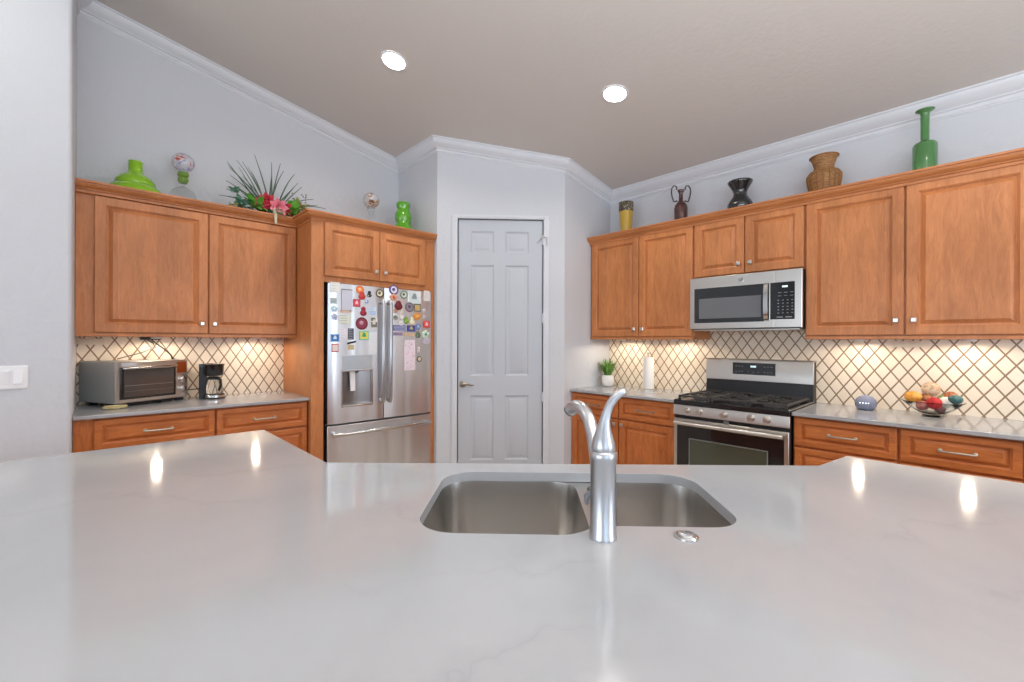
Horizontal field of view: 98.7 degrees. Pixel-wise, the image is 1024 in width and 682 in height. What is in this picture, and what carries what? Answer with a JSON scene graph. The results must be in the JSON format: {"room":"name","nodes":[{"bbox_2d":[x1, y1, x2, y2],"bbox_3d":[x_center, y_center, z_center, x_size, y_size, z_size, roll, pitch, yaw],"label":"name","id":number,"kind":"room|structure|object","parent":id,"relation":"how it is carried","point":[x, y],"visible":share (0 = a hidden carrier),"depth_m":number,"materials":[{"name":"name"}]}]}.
{"room":"kitchen","nodes":[
{"label":"kitchen","id":0,"kind":"room"},
{"bbox_2d":[0,0,76,461],"bbox_3d":[-4.635,-0.564,0.702,5.585,3.800,0.700,0,0,-43],"label":"wall","id":1,"kind":"structure","parent":0,"point":[38,38],"depth_m":2.27,"materials":[{"name":"grey paint"}]},
{"bbox_2d":[0,365,27,389],"bbox_3d":[-2.516,0.183,2.209,0.116,0.117,0.014,0,0,-43],"label":"light switch","id":2,"kind":"object","parent":1,"relation":"attached to","point":[11,377],"visible":1,"depth_m":2.21,"materials":[{"name":"white plastic"}]},
{"bbox_2d":[76,14,458,345],"bbox_3d":[-1.488,-0.405,4.229,4.235,3.500,0.120,0,0,-43],"label":"wall","id":3,"kind":"structure","parent":0,"point":[134,102],"depth_m":3.31,"materials":[{"name":"grey paint"}]},
{"bbox_2d":[76,337,283,404],"bbox_3d":[-2.388,0.206,3.296,1.245,0.472,0.008,0,0,-43],"label":"tile backsplash","id":4,"kind":"structure","parent":3,"relation":"attached to","point":[251,365],"depth_m":3.37,"materials":[{"name":"tile"}]},
{"bbox_2d":[78,338,103,344],"bbox_3d":[-2.784,0.003,2.910,0.125,0.042,0.008,0,0,-43],"label":"power outlet","id":5,"kind":"object","parent":4,"relation":"attached to","point":[81,341],"visible":1,"depth_m":2.91,"materials":[{"name":"beige plastic"}]},
{"bbox_2d":[268,339,283,343],"bbox_3d":[-1.969,0.005,3.678,0.125,0.042,0.008,0,0,-43],"label":"power outlet","id":6,"kind":"object","parent":4,"relation":"attached to","point":[270,341],"visible":1,"depth_m":3.67,"materials":[{"name":"beige plastic"}]},
{"bbox_2d":[75,191,295,339],"bbox_3d":[-2.261,-0.471,3.167,1.247,0.923,0.362,0,0,-43],"label":"upper cabinet","id":7,"kind":"object","parent":3,"relation":"attached to","point":[142,269],"depth_m":2.96,"materials":[{"name":"brown wood"}]},
{"bbox_2d":[109,159,160,192],"bbox_3d":[-2.512,-1.065,2.935,0.331,0.264,0.331,0,0,-43],"label":"glass vase","id":8,"kind":"object","parent":7,"relation":"on","point":[134,177],"visible":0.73,"depth_m":2.87,"materials":[{"name":"green"}]},
{"bbox_2d":[169,153,196,199],"bbox_3d":[-2.330,-1.131,3.117,0.164,0.397,0.164,0,0,-43],"label":"globe","id":9,"kind":"object","parent":7,"relation":"on","point":[182,162],"visible":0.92,"depth_m":3.08,"materials":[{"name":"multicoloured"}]},
{"bbox_2d":[75,177,296,227],"bbox_3d":[-2.146,-0.929,3.042,1.240,0.068,0.082,0,0,-43],"label":"crown molding","id":10,"kind":"structure","parent":7,"relation":"attached to","point":[85,186],"depth_m":2.93,"materials":[{"name":"brown wood"}]},
{"bbox_2d":[221,155,325,223],"bbox_3d":[-1.830,-1.160,3.439,0.748,0.540,0.336,0,0,-43],"label":"floral arrangement","id":11,"kind":"object","parent":7,"relation":"on","point":[265,202],"visible":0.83,"depth_m":3.35,"materials":[{"name":"green"}]},
{"bbox_2d":[398,153,436,462],"bbox_3d":[-0.879,-0.253,4.238,0.100,3.200,0.703,0,0,-43],"label":"wall","id":12,"kind":"structure","parent":0,"point":[417,185],"depth_m":4.08,"materials":[{"name":"grey paint"}]},
{"bbox_2d":[436,153,564,463],"bbox_3d":[-0.101,-0.240,4.032,1.154,3.180,0.110,0,0,-3],"label":"wall","id":13,"kind":"structure","parent":0,"point":[465,186],"depth_m":3.98,"materials":[{"name":"grey paint"}]},
{"bbox_2d":[451,214,548,463],"bbox_3d":[-0.106,0.107,3.992,0.876,2.486,0.097,0,0,-3],"label":"door","id":14,"kind":"structure","parent":13,"relation":"in","point":[497,263],"depth_m":3.99,"materials":[{"name":"grey paint"}]},
{"bbox_2d":[76,0,1023,205],"bbox_3d":[1.549,-1.806,2.737,8.456,0.848,3.042,0,0,17],"label":"trim","id":15,"kind":"structure","parent":13,"relation":"attached to","point":[1010,87],"depth_m":3.44,"materials":[{"name":"white paint"}]},
{"bbox_2d":[97,0,1023,189],"bbox_3d":[-0.872,-2.073,-0.362,10.000,1.259,8.000,0,0,-43],"label":"ceiling","id":16,"kind":"structure","parent":0,"point":[705,81],"depth_m":2.84,"materials":[{"name":"grey paint"}]},
{"bbox_2d":[380,51,406,70],"bbox_3d":[-0.817,-1.936,3.041,0.176,0.038,0.179,0,0,-38],"label":"recessed light","id":17,"kind":"object","parent":16,"relation":"in","point":[392,60],"visible":1,"depth_m":3.04,"materials":[{"name":"white paint"}]},
{"bbox_2d":[602,84,627,102],"bbox_3d":[0.716,-1.718,3.058,0.176,0.038,0.179,0,0,-38],"label":"recessed light","id":18,"kind":"object","parent":16,"relation":"in","point":[615,93],"visible":1,"depth_m":3.05,"materials":[{"name":"white paint"}]},
{"bbox_2d":[604,87,625,101],"bbox_3d":[0.715,-1.717,3.058,0.154,0.003,0.154,15,-10,-42],"label":"diffuser","id":19,"kind":"object","parent":18,"relation":"attached to","point":[614,94],"depth_m":3.06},
{"bbox_2d":[564,174,609,463],"bbox_3d":[0.705,-0.163,4.290,0.719,3.032,0.102,0,0,-43],"label":"wall","id":20,"kind":"structure","parent":0,"point":[587,215],"depth_m":4.16,"materials":[{"name":"grey paint"}]},
{"bbox_2d":[610,98,1023,339],"bbox_3d":[2.662,-0.114,2.822,0.120,2.950,7.620,0,0,-43],"label":"wall","id":21,"kind":"structure","parent":0,"point":[997,128],"depth_m":3.01,"materials":[{"name":"grey paint"}]},
{"bbox_2d":[590,226,710,338],"bbox_3d":[1.219,-0.490,4.002,0.362,0.946,1.017,0,0,-43],"label":"upper cabinet","id":22,"kind":"object","parent":21,"relation":"attached to","point":[640,286],"visible":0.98,"depth_m":3.84,"materials":[{"name":"brown wood"}]},
{"bbox_2d":[619,200,633,230],"bbox_3d":[1.081,-1.139,4.170,0.138,0.350,0.138,0,0,-43],"label":"vase","id":23,"kind":"object","parent":22,"relation":"on","point":[626,207],"visible":0.8,"depth_m":4.12,"materials":[{"name":"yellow ceramic"}]},
{"bbox_2d":[671,185,690,219],"bbox_3d":[1.450,-1.151,3.777,0.149,0.377,0.112,0,0,-31],"label":"jug","id":24,"kind":"object","parent":22,"relation":"on","point":[681,208],"visible":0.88,"depth_m":3.75,"materials":[{"name":"red ceramic"}]},
{"bbox_2d":[587,147,1023,245],"bbox_3d":[1.835,-0.954,3.326,0.388,0.068,2.844,0,0,-43],"label":"crown molding","id":25,"kind":"structure","parent":22,"relation":"attached to","point":[1015,156],"depth_m":2.81,"materials":[{"name":"brown wood"}]},
{"bbox_2d":[695,205,805,278],"bbox_3d":[1.830,-0.726,3.354,0.362,0.468,0.762,0,0,-43],"label":"upper cabinet","id":26,"kind":"object","parent":21,"relation":"attached to","point":[773,240],"visible":0.9,"depth_m":3.21,"materials":[{"name":"brown wood"}]},
{"bbox_2d":[727,177,752,208],"bbox_3d":[1.778,-1.103,3.429,0.179,0.284,0.182,0,0,-43],"label":"vase","id":27,"kind":"object","parent":26,"relation":"on","point":[739,187],"visible":0.77,"depth_m":3.38,"materials":[{"name":"black ceramic"}]},
{"bbox_2d":[690,268,805,330],"bbox_3d":[1.798,-0.286,3.326,0.425,0.410,0.762,0,0,-43],"label":"microwave oven","id":28,"kind":"object","parent":26,"relation":"attached to","point":[767,300],"visible":0.99,"depth_m":3.17,"materials":[{"name":"silver metal"}]},
{"bbox_2d":[609,330,1023,420],"bbox_3d":[2.281,0.288,3.132,0.008,0.743,3.751,0,0,-43],"label":"tile backsplash","id":29,"kind":"structure","parent":21,"relation":"attached to","point":[988,375],"depth_m":3.01,"materials":[{"name":"tile"}]},
{"bbox_2d":[624,341,635,344],"bbox_3d":[1.156,0.017,4.316,0.008,0.042,0.125,0,0,-43],"label":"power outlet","id":30,"kind":"object","parent":29,"relation":"attached to","point":[625,342],"visible":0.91,"depth_m":4.31,"materials":[{"name":"beige plastic"}]},
{"bbox_2d":[894,341,919,347],"bbox_3d":[2.547,0.019,2.838,0.008,0.042,0.125,0,0,-43],"label":"power outlet","id":31,"kind":"object","parent":29,"relation":"attached to","point":[896,343],"visible":1,"depth_m":2.83,"materials":[{"name":"beige plastic"}]},
{"bbox_2d":[805,163,1023,339],"bbox_3d":[2.437,-0.485,2.709,0.362,0.946,1.012,0,0,-43],"label":"upper cabinet","id":32,"kind":"object","parent":21,"relation":"attached to","point":[941,258],"visible":0.98,"depth_m":2.55,"materials":[{"name":"brown wood"}]},
{"bbox_2d":[806,151,842,191],"bbox_3d":[2.151,-1.116,3.033,0.206,0.315,0.209,0,0,-43],"label":"wicker vase","id":33,"kind":"object","parent":32,"relation":"on","point":[824,175],"visible":0.8,"depth_m":2.97,"materials":[{"name":"brown wicker"}]},
{"bbox_2d":[912,106,937,169],"bbox_3d":[2.499,-1.178,2.663,0.116,0.441,0.116,0,0,-43],"label":"glass bottle","id":34,"kind":"object","parent":32,"relation":"on","point":[925,152],"visible":0.82,"depth_m":2.64,"materials":[{"name":"green"}]},
{"bbox_2d":[960,339,977,340],"bbox_3d":[2.610,-0.005,2.513,0.068,0.012,0.068,0,0,-43],"label":"puck light","id":35,"kind":"object","parent":32,"relation":"attached to","point":[960,339],"visible":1,"depth_m":2.49,"materials":[{"name":"white plastic"}]},
{"bbox_3d":[-0.884,1.411,-0.359,10.000,0.120,8.000,0,0,-43],"label":"floor","id":36,"kind":"structure","parent":0,"visible":0},
{"bbox_2d":[73,409,214,452],"bbox_3d":[-2.375,0.890,2.857,0.663,0.906,0.647,0,0,-43],"label":"base cabinet","id":37,"kind":"object","parent":36,"relation":"on","point":[114,432],"visible":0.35,"depth_m":2.62,"materials":[{"name":"brown wood"}]},
{"bbox_2d":[72,390,309,420],"bbox_3d":[-2.167,0.426,3.061,1.243,0.021,0.636,0,0,-43],"label":"countertop","id":38,"kind":"structure","parent":37,"relation":"on","point":[82,411],"depth_m":2.89,"materials":[{"name":"white stone"}]},
{"bbox_2d":[102,405,127,408],"bbox_3d":[-2.436,0.403,2.700,0.118,0.022,0.056,0,0,-43],"label":"coiled cord","id":39,"kind":"object","parent":38,"relation":"on","point":[110,406],"visible":1,"depth_m":2.69,"materials":[{"name":"beige plastic"}]},
{"bbox_2d":[79,340,186,404],"bbox_3d":[-2.535,0.198,2.993,0.421,0.432,0.456,0,0,21],"label":"toaster oven","id":40,"kind":"object","parent":38,"relation":"on","point":[114,382],"visible":0.98,"depth_m":2.84,"materials":[{"name":"silver metal"}]},
{"bbox_2d":[123,398,174,404],"bbox_3d":[-2.419,0.398,2.933,0.060,0.012,0.290,0,0,21],"label":"tray","id":41,"kind":"object","parent":40,"relation":"on","point":[140,400],"depth_m":2.87,"materials":[{"name":"silver metal"}]},
{"bbox_2d":[188,363,224,398],"bbox_3d":[-2.224,0.289,3.188,0.251,0.252,0.147,0,0,-18],"label":"coffee maker","id":42,"kind":"object","parent":38,"relation":"on","point":[211,387],"visible":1,"depth_m":3.15,"materials":[{"name":"black plastic"}]},
{"bbox_2d":[199,363,224,375],"bbox_3d":[-2.184,0.207,3.203,0.155,0.087,0.142,0,0,-35],"label":"basket","id":43,"kind":"object","parent":42,"relation":"on","point":[205,369],"depth_m":3.15,"materials":[{"name":"black plastic"}]},
{"bbox_2d":[215,401,306,451],"bbox_3d":[-1.922,0.891,3.283,0.578,0.906,0.647,0,0,-43],"label":"base cabinet","id":44,"kind":"object","parent":36,"relation":"on","point":[287,421],"visible":0.35,"depth_m":3.10,"materials":[{"name":"brown wood"}]},
{"bbox_2d":[283,208,436,462],"bbox_3d":[-1.322,0.193,3.815,1.116,2.306,0.714,0,0,-43],"label":"tall cabinet","id":45,"kind":"object","parent":36,"relation":"on","point":[330,247],"visible":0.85,"depth_m":3.43,"materials":[{"name":"brown wood"}]},
{"bbox_2d":[363,193,378,220],"bbox_3d":[-1.242,-1.119,3.880,0.140,0.376,0.140,0,0,-43],"label":"globe","id":46,"kind":"object","parent":45,"relation":"on","point":[370,200],"visible":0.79,"depth_m":3.84,"materials":[{"name":"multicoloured glass"}]},
{"bbox_2d":[395,201,412,228],"bbox_3d":[-1.012,-1.108,4.095,0.194,0.356,0.194,0,0,-43],"label":"glass vase","id":47,"kind":"object","parent":45,"relation":"on","point":[403,217],"visible":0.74,"depth_m":4.04,"materials":[{"name":"green"}]},
{"bbox_2d":[323,283,430,462],"bbox_3d":[-1.254,0.452,3.835,0.910,1.788,0.720,0,0,-43],"label":"refrigerator","id":48,"kind":"object","parent":36,"relation":"on","point":[375,410],"visible":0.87,"depth_m":3.57,"materials":[{"name":"grey metal"}]},
{"bbox_2d":[330,298,336,303],"bbox_3d":[-1.351,-0.307,3.333,0.049,0.043,0.004,0,0,-43],"label":"magnet","id":49,"kind":"object","parent":48,"relation":"attached to","point":[332,300],"visible":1,"depth_m":3.33,"materials":[{"name":"white"}]},
{"bbox_2d":[330,282,339,291],"bbox_3d":[-1.343,-0.411,3.340,0.071,0.075,0.003,0,0,-43],"label":"magnet","id":50,"kind":"object","parent":48,"relation":"attached to","point":[334,286],"visible":1,"depth_m":3.34,"materials":[{"name":"white"}]},
{"bbox_2d":[331,334,338,341],"bbox_3d":[-1.344,-0.025,3.341,0.064,0.057,0.005,0,0,-43],"label":"magnet","id":51,"kind":"object","parent":48,"relation":"attached to","point":[334,337],"visible":1,"depth_m":3.34,"materials":[{"name":"blue"}]},
{"bbox_2d":[332,335,338,340],"bbox_3d":[-1.343,-0.025,3.340,0.052,0.043,0.001,0,0,-43],"label":"print","id":52,"kind":"object","parent":51,"relation":"attached to","point":[334,337],"depth_m":3.34,"materials":[{"name":"blue"}]},
{"bbox_2d":[332,344,338,351],"bbox_3d":[-1.343,0.050,3.342,0.051,0.063,0.004,0,0,-43],"label":"magnet","id":53,"kind":"object","parent":48,"relation":"attached to","point":[335,347],"visible":1,"depth_m":3.34,"materials":[{"name":"red"}]},
{"bbox_2d":[332,345,337,350],"bbox_3d":[-1.343,0.050,3.341,0.042,0.047,0.001,0,0,-43],"label":"print","id":54,"kind":"object","parent":53,"relation":"attached to","point":[334,347],"depth_m":3.34,"materials":[{"name":"beige"}]},
{"bbox_2d":[340,328,346,338],"bbox_3d":[-1.297,-0.059,3.385,0.052,0.079,0.003,0,0,-43],"label":"paper note","id":55,"kind":"object","parent":48,"relation":"attached to","point":[343,331],"visible":1,"depth_m":3.38,"materials":[{"name":"white"}]},
{"bbox_2d":[339,315,350,323],"bbox_3d":[-1.288,-0.168,3.393,0.095,0.072,0.003,0,0,-43],"label":"magnet","id":56,"kind":"object","parent":48,"relation":"attached to","point":[343,319],"visible":1,"depth_m":3.39,"materials":[{"name":"white"}]},
{"bbox_2d":[341,289,352,311],"bbox_3d":[-1.277,-0.315,3.403,0.088,0.174,0.004,0,0,-43],"label":"notepad","id":57,"kind":"object","parent":48,"relation":"attached to","point":[346,294],"visible":1,"depth_m":3.40,"materials":[{"name":"grey"}]},
{"bbox_2d":[348,328,353,339],"bbox_3d":[-1.254,-0.057,3.426,0.046,0.088,0.003,0,0,-43],"label":"magnet","id":58,"kind":"object","parent":48,"relation":"attached to","point":[350,330],"visible":1,"depth_m":3.42,"materials":[{"name":"grey"}]},
{"bbox_2d":[347,341,355,349],"bbox_3d":[-1.249,0.030,3.425,0.069,0.070,0.012,0,0,-43],"label":"clip","id":59,"kind":"object","parent":48,"relation":"attached to","point":[350,347],"visible":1,"depth_m":3.42,"materials":[{"name":"black plastic"}]},
{"bbox_2d":[353,299,359,306],"bbox_3d":[-1.220,-0.301,3.457,0.059,0.060,0.005,0,0,-43],"label":"magnet","id":60,"kind":"object","parent":48,"relation":"attached to","point":[356,302],"visible":1,"depth_m":3.45,"materials":[{"name":"red"}]},
{"bbox_2d":[356,286,363,293],"bbox_3d":[-1.200,-0.406,3.474,0.065,0.065,0.005,0,0,-43],"label":"magnet","id":61,"kind":"object","parent":48,"relation":"attached to","point":[359,289],"visible":1,"depth_m":3.47,"materials":[{"name":"orange"}]},
{"bbox_2d":[356,317,367,329],"bbox_3d":[-1.190,-0.141,3.485,0.100,0.100,0.005,0,0,-43],"label":"magnet","id":62,"kind":"object","parent":48,"relation":"attached to","point":[361,323],"visible":1,"depth_m":3.48,"materials":[{"name":"red"}]},
{"bbox_2d":[359,292,365,299],"bbox_3d":[-1.188,-0.361,3.484,0.058,0.066,0.017,0,0,-43],"label":"magnet","id":63,"kind":"object","parent":48,"relation":"attached to","point":[362,296],"visible":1,"depth_m":3.48,"materials":[{"name":"red"}]},
{"bbox_2d":[360,307,366,315],"bbox_3d":[-1.179,-0.237,3.492,0.054,0.076,0.016,0,0,-43],"label":"magnet","id":64,"kind":"object","parent":48,"relation":"attached to","point":[363,312],"visible":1,"depth_m":3.49,"materials":[{"name":"red"}]},
{"bbox_2d":[359,331,368,339],"bbox_3d":[-1.176,-0.045,3.498,0.082,0.075,0.005,0,0,-43],"label":"magnet","id":65,"kind":"object","parent":48,"relation":"attached to","point":[363,335],"visible":1,"depth_m":3.50,"materials":[{"name":"teal"}]},
{"bbox_2d":[360,332,367,338],"bbox_3d":[-1.175,-0.045,3.498,0.067,0.056,0.001,0,0,-43],"label":"print","id":66,"kind":"object","parent":65,"relation":"attached to","point":[363,335],"depth_m":3.50,"materials":[{"name":"yellow"}]},
{"bbox_2d":[368,306,375,315],"bbox_3d":[-1.127,-0.241,3.545,0.072,0.076,0.004,0,0,-43],"label":"print","id":67,"kind":"object","parent":48,"relation":"attached to","point":[371,310],"visible":1,"depth_m":3.54,"materials":[{"name":"white"}]},
{"bbox_2d":[369,332,376,353],"bbox_3d":[-1.121,0.016,3.551,0.069,0.175,0.003,0,0,-43],"label":"paper note","id":68,"kind":"object","parent":48,"relation":"attached to","point":[372,335],"visible":1,"depth_m":3.55,"materials":[{"name":"white"}]},
{"bbox_2d":[370,316,377,328],"bbox_3d":[-1.115,-0.151,3.556,0.064,0.099,0.005,0,0,-43],"label":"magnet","id":69,"kind":"object","parent":48,"relation":"attached to","point":[373,319],"visible":1,"depth_m":3.55,"materials":[{"name":"white"}]},
{"bbox_2d":[371,317,376,326],"bbox_3d":[-1.114,-0.151,3.555,0.054,0.079,0.001,0,0,-43],"label":"print","id":70,"kind":"object","parent":69,"relation":"attached to","point":[373,319],"depth_m":3.55,"materials":[{"name":"grey"}]},
{"bbox_2d":[376,289,383,297],"bbox_3d":[-1.079,-0.390,3.589,0.069,0.069,0.005,0,0,-43],"label":"magnet","id":71,"kind":"object","parent":48,"relation":"attached to","point":[379,293],"visible":1,"depth_m":3.59,"materials":[{"name":"yellow"}]},
{"bbox_2d":[390,294,396,300],"bbox_3d":[-0.987,-0.367,3.672,0.069,0.061,0.011,0,0,-43],"label":"magnet","id":72,"kind":"object","parent":48,"relation":"attached to","point":[393,296],"visible":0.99,"depth_m":3.67,"materials":[{"name":"brown"}]},
{"bbox_2d":[389,285,397,294],"bbox_3d":[-0.987,-0.429,3.675,0.082,0.082,0.005,0,0,-43],"label":"magnet","id":73,"kind":"object","parent":48,"relation":"attached to","point":[393,289],"visible":1,"depth_m":3.67,"materials":[{"name":"blue"}]},
{"bbox_2d":[393,314,398,320],"bbox_3d":[-0.976,-0.197,3.686,0.062,0.062,0.005,0,0,-43],"label":"magnet","id":74,"kind":"object","parent":48,"relation":"attached to","point":[395,316],"visible":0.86,"depth_m":3.69,"materials":[{"name":"white"}]},
{"bbox_2d":[395,301,401,309],"bbox_3d":[-0.955,-0.302,3.704,0.073,0.081,0.021,0,0,-43],"label":"magnet","id":75,"kind":"object","parent":48,"relation":"attached to","point":[398,305],"visible":1,"depth_m":3.69,"materials":[{"name":"red"}]},
{"bbox_2d":[393,325,405,330],"bbox_3d":[-0.951,-0.111,3.711,0.121,0.050,0.004,0,0,-43],"label":"magnet","id":76,"kind":"object","parent":48,"relation":"attached to","point":[395,327],"visible":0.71,"depth_m":3.71,"materials":[{"name":"blue"}]},
{"bbox_2d":[400,291,407,298],"bbox_3d":[-0.918,-0.395,3.739,0.069,0.069,0.005,0,0,-43],"label":"magnet","id":77,"kind":"object","parent":48,"relation":"attached to","point":[403,294],"visible":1,"depth_m":3.74,"materials":[{"name":"green"}]},
{"bbox_2d":[404,340,414,369],"bbox_3d":[-0.879,0.118,3.780,0.105,0.261,0.004,0,0,-43],"label":"magnet","id":78,"kind":"object","parent":48,"relation":"attached to","point":[409,345],"visible":1,"depth_m":3.78,"materials":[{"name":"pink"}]},
{"bbox_2d":[405,302,413,311],"bbox_3d":[-0.879,-0.293,3.777,0.086,0.086,0.005,0,0,-43],"label":"magnet","id":79,"kind":"object","parent":48,"relation":"attached to","point":[409,307],"visible":1,"depth_m":3.77,"materials":[{"name":"grey"}]},
{"bbox_2d":[407,325,414,331],"bbox_3d":[-0.868,-0.110,3.788,0.081,0.053,0.005,0,0,-43],"label":"magnet","id":80,"kind":"object","parent":48,"relation":"attached to","point":[410,328],"visible":1,"depth_m":3.78,"materials":[{"name":"blue"}]},
{"bbox_2d":[408,291,420,303],"bbox_3d":[-0.845,-0.380,3.809,0.127,0.107,0.005,0,0,-43],"label":"print","id":81,"kind":"object","parent":48,"relation":"attached to","point":[414,297],"visible":1,"depth_m":3.81,"materials":[{"name":"white"}]},
{"bbox_2d":[413,312,420,319],"bbox_3d":[-0.824,-0.218,3.827,0.077,0.066,0.012,0,0,-43],"label":"magnet","id":82,"kind":"object","parent":48,"relation":"attached to","point":[417,316],"visible":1,"depth_m":3.82,"materials":[{"name":"orange"}]},
{"bbox_2d":[414,304,420,311],"bbox_3d":[-0.824,-0.291,3.830,0.064,0.066,0.004,0,0,-43],"label":"magnet","id":83,"kind":"object","parent":48,"relation":"attached to","point":[417,307],"visible":1,"depth_m":3.83,"materials":[{"name":"yellow"}]},
{"bbox_2d":[422,330,428,337],"bbox_3d":[-0.762,-0.062,3.885,0.075,0.076,0.011,0,0,-43],"label":"magnet","id":84,"kind":"object","parent":48,"relation":"attached to","point":[425,333],"visible":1,"depth_m":3.88,"materials":[{"name":"white"}]},
{"bbox_2d":[423,338,429,343],"bbox_3d":[-0.756,-0.003,3.894,0.061,0.050,0.004,0,0,-43],"label":"magnet","id":85,"kind":"object","parent":48,"relation":"attached to","point":[425,340],"visible":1,"depth_m":3.89,"materials":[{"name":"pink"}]},
{"bbox_2d":[423,321,429,327],"bbox_3d":[-0.756,-0.149,3.893,0.069,0.062,0.005,0,0,-43],"label":"magnet","id":86,"kind":"object","parent":48,"relation":"attached to","point":[426,324],"visible":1,"depth_m":3.89,"materials":[{"name":"red"}]},
{"bbox_2d":[424,291,429,300],"bbox_3d":[-0.754,-0.400,3.895,0.058,0.091,0.003,0,0,-43],"label":"magnet","id":87,"kind":"object","parent":48,"relation":"attached to","point":[426,293],"visible":1,"depth_m":3.90,"materials":[{"name":"white"}]},
{"bbox_2d":[572,392,675,464],"bbox_3d":[1.101,0.910,3.901,0.647,0.890,1.011,0,0,-43],"label":"base cabinet","id":88,"kind":"object","parent":36,"relation":"on","point":[642,430],"visible":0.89,"depth_m":3.59,"materials":[{"name":"brown wood"}]},
{"bbox_2d":[569,385,690,402],"bbox_3d":[1.109,0.452,3.906,0.636,0.023,1.018,0,0,-43],"label":"countertop","id":89,"kind":"structure","parent":88,"relation":"on","point":[665,395],"depth_m":3.81,"materials":[{"name":"white stone"}]},
{"bbox_2d":[595,358,618,386],"bbox_3d":[0.935,0.293,4.297,0.232,0.293,0.196,0,0,28],"label":"potted plant","id":90,"kind":"object","parent":89,"relation":"on","point":[607,378],"visible":1,"depth_m":4.25,"materials":[{"name":"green plant"}]},
{"bbox_2d":[639,351,656,390],"bbox_3d":[1.239,0.265,3.997,0.155,0.352,0.156,0,0,-43],"label":"paper towel holder","id":91,"kind":"object","parent":89,"relation":"on","point":[648,362],"visible":1,"depth_m":3.95,"materials":[{"name":"white paper"}]},
{"bbox_2d":[673,358,816,465],"bbox_3d":[1.691,0.749,3.230,0.712,1.217,0.762,0,0,-43],"label":"gas range","id":92,"kind":"object","parent":36,"relation":"on","point":[743,416],"visible":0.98,"depth_m":3.14,"materials":[{"name":"silver metal"}]},
{"bbox_2d":[674,394,813,416],"bbox_3d":[1.694,0.454,3.231,0.607,0.036,0.760,0,0,-43],"label":"cooktop","id":93,"kind":"object","parent":92,"relation":"in","point":[752,409],"depth_m":3.05,"materials":[{"name":"metal"}]},
{"bbox_2d":[793,416,898,465],"bbox_3d":[2.149,0.914,2.788,0.647,0.890,0.502,0,0,-43],"label":"base cabinet","id":94,"kind":"object","parent":36,"relation":"on","point":[817,442],"visible":0.3,"depth_m":2.60,"materials":[{"name":"brown wood"}]},
{"bbox_2d":[899,427,1023,482],"bbox_3d":[2.647,0.916,2.259,0.647,0.890,0.950,0,0,-43],"label":"base cabinet","id":95,"kind":"object","parent":36,"relation":"on","point":[988,457],"visible":0.31,"depth_m":2.23,"materials":[{"name":"brown wood"}]},
{"bbox_2d":[792,403,1023,440],"bbox_3d":[2.486,0.458,2.443,0.636,0.023,1.466,0,0,-43],"label":"countertop","id":96,"kind":"structure","parent":95,"relation":"on","point":[957,424],"depth_m":2.48,"materials":[{"name":"white stone"}]},
{"bbox_2d":[855,395,876,409],"bbox_3d":[2.304,0.399,2.865,0.116,0.094,0.116,0,0,-43],"label":"smart speaker","id":97,"kind":"object","parent":96,"relation":"on","point":[863,402],"visible":1,"depth_m":2.83},
{"bbox_2d":[901,398,966,417],"bbox_3d":[2.498,0.401,2.615,0.284,0.092,0.284,0,0,-43],"label":"glass bowl","id":98,"kind":"object","parent":96,"relation":"on","point":[934,410],"visible":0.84,"depth_m":2.55,"materials":[{"name":"clear"}]},
{"bbox_2d":[904,391,921,401],"bbox_3d":[2.418,0.334,2.651,0.084,0.066,0.083,0,0,-43],"label":"decorative ball","id":99,"kind":"object","parent":98,"relation":"in","point":[914,396],"visible":0.84,"depth_m":2.63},
{"bbox_2d":[921,394,931,401],"bbox_3d":[2.471,0.349,2.630,0.071,0.072,0.070,0,0,-26],"label":"decorative ball","id":100,"kind":"object","parent":98,"relation":"in","point":[925,397],"visible":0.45,"depth_m":2.61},
{"bbox_2d":[921,382,940,396],"bbox_3d":[2.512,0.289,2.638,0.088,0.088,0.088,0,0,-43],"label":"decorative ball","id":101,"kind":"object","parent":100,"relation":"on","point":[933,389],"visible":0.94,"depth_m":2.62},
{"bbox_2d":[926,397,942,403],"bbox_3d":[2.457,0.361,2.560,0.069,0.070,0.068,0,0,-26],"label":"decorative ball","id":102,"kind":"object","parent":98,"relation":"in","point":[932,399],"visible":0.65,"depth_m":2.54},
{"bbox_2d":[939,397,951,403],"bbox_3d":[2.517,0.357,2.553,0.067,0.068,0.067,0,0,-43],"label":"decorative ball","id":103,"kind":"object","parent":98,"relation":"in","point":[944,400],"visible":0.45,"depth_m":2.54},
{"bbox_2d":[944,392,957,396],"bbox_3d":[2.573,0.327,2.578,0.063,0.064,0.062,0,0,-26],"label":"decorative ball","id":104,"kind":"object","parent":98,"relation":"in","point":[947,394],"visible":0.44,"depth_m":2.57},
{"bbox_2d":[948,395,963,403],"bbox_3d":[2.537,0.334,2.517,0.065,0.053,0.065,0,0,-43],"label":"decorative ball","id":105,"kind":"object","parent":98,"relation":"in","point":[954,399],"visible":0.88,"depth_m":2.50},
{"bbox_3d":[-0.166,0.911,0.772,3.325,0.882,3.395,0,0,-43],"label":"cabinet","id":106,"kind":"object","parent":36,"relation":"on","visible":0},
{"bbox_2d":[0,430,1023,681],"bbox_3d":[-0.149,0.447,1.260,4.850,0.043,1.726,0,0,2],"label":"countertop","id":107,"kind":"structure","parent":106,"relation":"on","point":[251,556],"depth_m":0.82,"materials":[{"name":"white stone"}]},
{"bbox_2d":[422,481,731,534],"bbox_3d":[0.177,0.585,1.231,0.865,0.229,0.535,0,0,2],"label":"sink","id":108,"kind":"object","parent":107,"relation":"in","point":[478,507],"visible":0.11,"depth_m":1.47,"materials":[{"name":"silver metal"}]},
{"bbox_2d":[564,388,626,542],"bbox_3d":[0.175,0.272,1.065,0.083,0.335,0.227,0,0,-25],"label":"kitchen faucet","id":109,"kind":"object","parent":107,"relation":"on","point":[600,440],"visible":1,"depth_m":0.97,"materials":[{"name":"silver metal"}]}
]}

